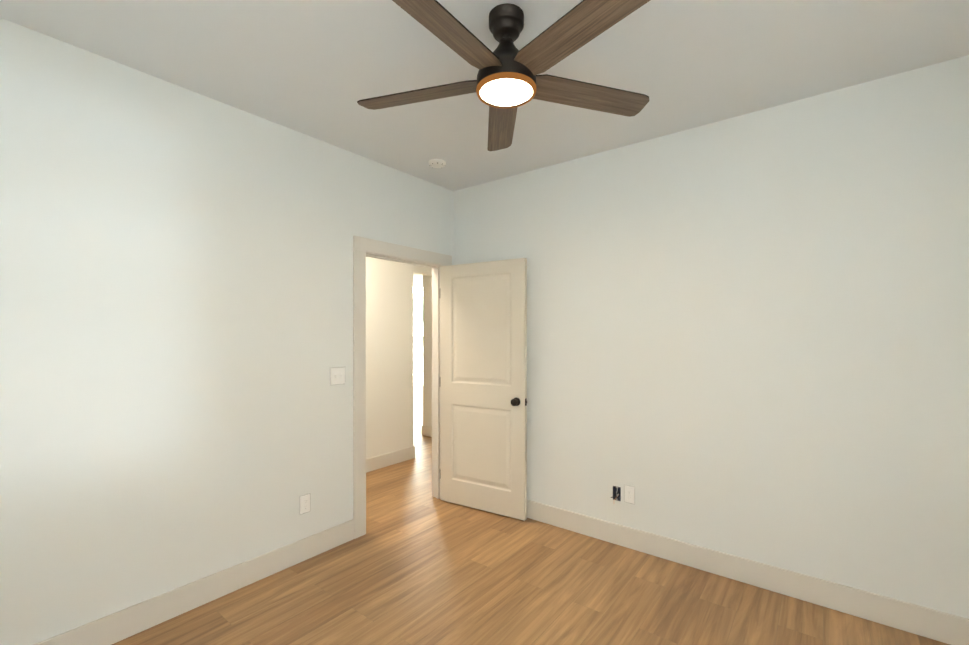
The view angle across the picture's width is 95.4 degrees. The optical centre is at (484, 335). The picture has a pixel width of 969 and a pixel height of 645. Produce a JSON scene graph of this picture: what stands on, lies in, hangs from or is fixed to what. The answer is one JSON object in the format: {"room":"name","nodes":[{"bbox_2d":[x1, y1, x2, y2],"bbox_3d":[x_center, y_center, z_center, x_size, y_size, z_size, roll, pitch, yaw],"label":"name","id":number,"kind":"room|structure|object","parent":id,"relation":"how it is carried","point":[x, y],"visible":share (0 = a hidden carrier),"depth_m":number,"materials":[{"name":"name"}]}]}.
{"room":"empty bedroom","nodes":[
{"label":"empty bedroom","id":0,"kind":"room"},
{"bbox_2d":[0,18,453,644],"bbox_3d":[-0.969,0.071,3.183,0.120,2.740,5.340,0,0,38],"label":"wall","id":1,"kind":"structure","parent":0,"point":[176,308],"depth_m":2.22,"materials":[{"name":"paint"}]},
{"bbox_2d":[33,519,353,644],"bbox_3d":[-1.693,1.376,2.142,0.015,0.140,2.498,0,0,38],"label":"baseboard","id":2,"kind":"structure","parent":1,"relation":"attached to","point":[115,627],"depth_m":2.34,"materials":[{"name":"paint"}]},
{"bbox_2d":[300,493,309,514],"bbox_3d":[-1.155,1.084,2.842,0.009,0.119,0.074,0,0,38],"label":"outlet","id":3,"kind":"object","parent":1,"relation":"attached to","point":[305,503],"visible":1,"depth_m":2.84,"materials":[{"name":"white plastic"}]},
{"bbox_2d":[330,367,344,384],"bbox_3d":[-1.002,0.276,3.025,0.022,0.119,0.119,0,0,38],"label":"switch plate","id":4,"kind":"object","parent":1,"relation":"attached to","point":[337,375],"visible":1,"depth_m":3.02,"materials":[{"name":"white plastic"}]},
{"bbox_2d":[353,236,451,538],"bbox_3d":[-0.666,0.364,3.575,0.156,2.152,1.033,0,0,38],"label":"door frame","id":5,"kind":"structure","parent":1,"relation":"attached to","point":[362,246],"depth_m":3.19,"materials":[{"name":"paint"}]},
{"bbox_2d":[440,258,526,520],"bbox_3d":[-0.027,0.413,3.629,0.836,2.030,0.155,0,0,32],"label":"door","id":6,"kind":"structure","parent":5,"relation":"attached to","point":[483,385],"depth_m":3.59,"materials":[{"name":"paint"}]},
{"bbox_2d":[366,257,431,458],"bbox_3d":[-1.928,0.069,3.848,0.120,2.740,5.220,0,0,38],"label":"wall","id":7,"kind":"structure","parent":0,"point":[389,356],"depth_m":4.84,"materials":[{"name":"paint"}]},
{"bbox_2d":[366,446,414,472],"bbox_3d":[-2.120,1.370,3.519,0.045,0.140,4.215,0,0,38],"label":"baseboard","id":8,"kind":"structure","parent":7,"relation":"attached to","point":[386,459],"depth_m":4.87,"materials":[{"name":"paint"}]},
{"bbox_2d":[413,287,422,386],"bbox_3d":[-4.191,0.045,9.151,0.120,2.740,10.840,0,0,38],"label":"wall","id":9,"kind":"structure","parent":0,"point":[419,381],"depth_m":12.11,"materials":[{"name":"paint"}]},
{"bbox_2d":[413,294,422,378],"bbox_3d":[-2.046,0.019,11.790,0.045,2.310,3.220,0,0,38],"label":"living room window","id":10,"kind":"structure","parent":9,"relation":"in","point":[417,336],"depth_m":12.09,"materials":[{"name":"glass"}]},
{"bbox_2d":[423,275,431,426],"bbox_3d":[-0.136,0.060,5.838,1.810,2.740,0.120,0,0,38],"label":"wall","id":11,"kind":"structure","parent":0,"point":[427,350],"depth_m":6.29,"materials":[{"name":"paint"}]},
{"bbox_2d":[421,425,431,436],"bbox_3d":[-0.174,1.360,5.807,1.825,0.140,0.045,0,0,38],"label":"baseboard","id":12,"kind":"structure","parent":11,"relation":"attached to","point":[425,430],"depth_m":6.28,"materials":[{"name":"paint"}]},
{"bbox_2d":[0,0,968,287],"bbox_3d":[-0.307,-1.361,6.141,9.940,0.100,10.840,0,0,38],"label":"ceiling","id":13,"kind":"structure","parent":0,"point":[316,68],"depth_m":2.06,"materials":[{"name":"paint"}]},
{"bbox_2d":[429,159,445,167],"bbox_3d":[-0.353,-1.282,3.292,0.128,0.034,0.128,0,0,38],"label":"smoke detector","id":14,"kind":"object","parent":13,"relation":"attached to","point":[437,163],"visible":1,"depth_m":3.26,"materials":[{"name":"white plastic"}]},
{"bbox_2d":[357,0,649,150],"bbox_3d":[0.067,-1.131,1.745,1.289,0.322,1.246,0,0,38],"label":"fan","id":15,"kind":"object","parent":13,"relation":"hanging from","point":[507,83],"visible":1,"depth_m":1.71,"materials":[{"name":"brown wood"}]},
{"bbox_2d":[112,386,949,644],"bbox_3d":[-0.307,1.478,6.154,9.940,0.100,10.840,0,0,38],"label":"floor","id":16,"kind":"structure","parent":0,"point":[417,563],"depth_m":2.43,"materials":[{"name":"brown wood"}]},
{"bbox_2d":[454,55,968,618],"bbox_3d":[1.189,0.073,2.917,3.620,2.740,0.120,0,0,38],"label":"wall","id":17,"kind":"structure","parent":0,"point":[748,335],"depth_m":2.50,"materials":[{"name":"paint"}]},
{"bbox_2d":[611,486,620,500],"bbox_3d":[0.927,1.107,3.072,0.060,0.123,0.103,0,0,38],"label":"electrical outlet box","id":18,"kind":"object","parent":17,"relation":"attached to","point":[616,493],"visible":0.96,"depth_m":3.08,"materials":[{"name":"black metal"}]},
{"bbox_2d":[624,485,634,503],"bbox_3d":[0.985,1.081,2.998,0.074,0.119,0.009,0,0,38],"label":"outlet","id":19,"kind":"object","parent":17,"relation":"attached to","point":[629,494],"visible":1,"depth_m":3.00,"materials":[{"name":"white plastic"}]},
{"bbox_2d":[527,500,968,644],"bbox_3d":[1.088,1.373,2.906,3.480,0.140,0.030,0,0,38],"label":"baseboard","id":20,"kind":"structure","parent":17,"relation":"attached to","point":[933,624],"depth_m":2.48,"materials":[{"name":"paint"}]}
]}

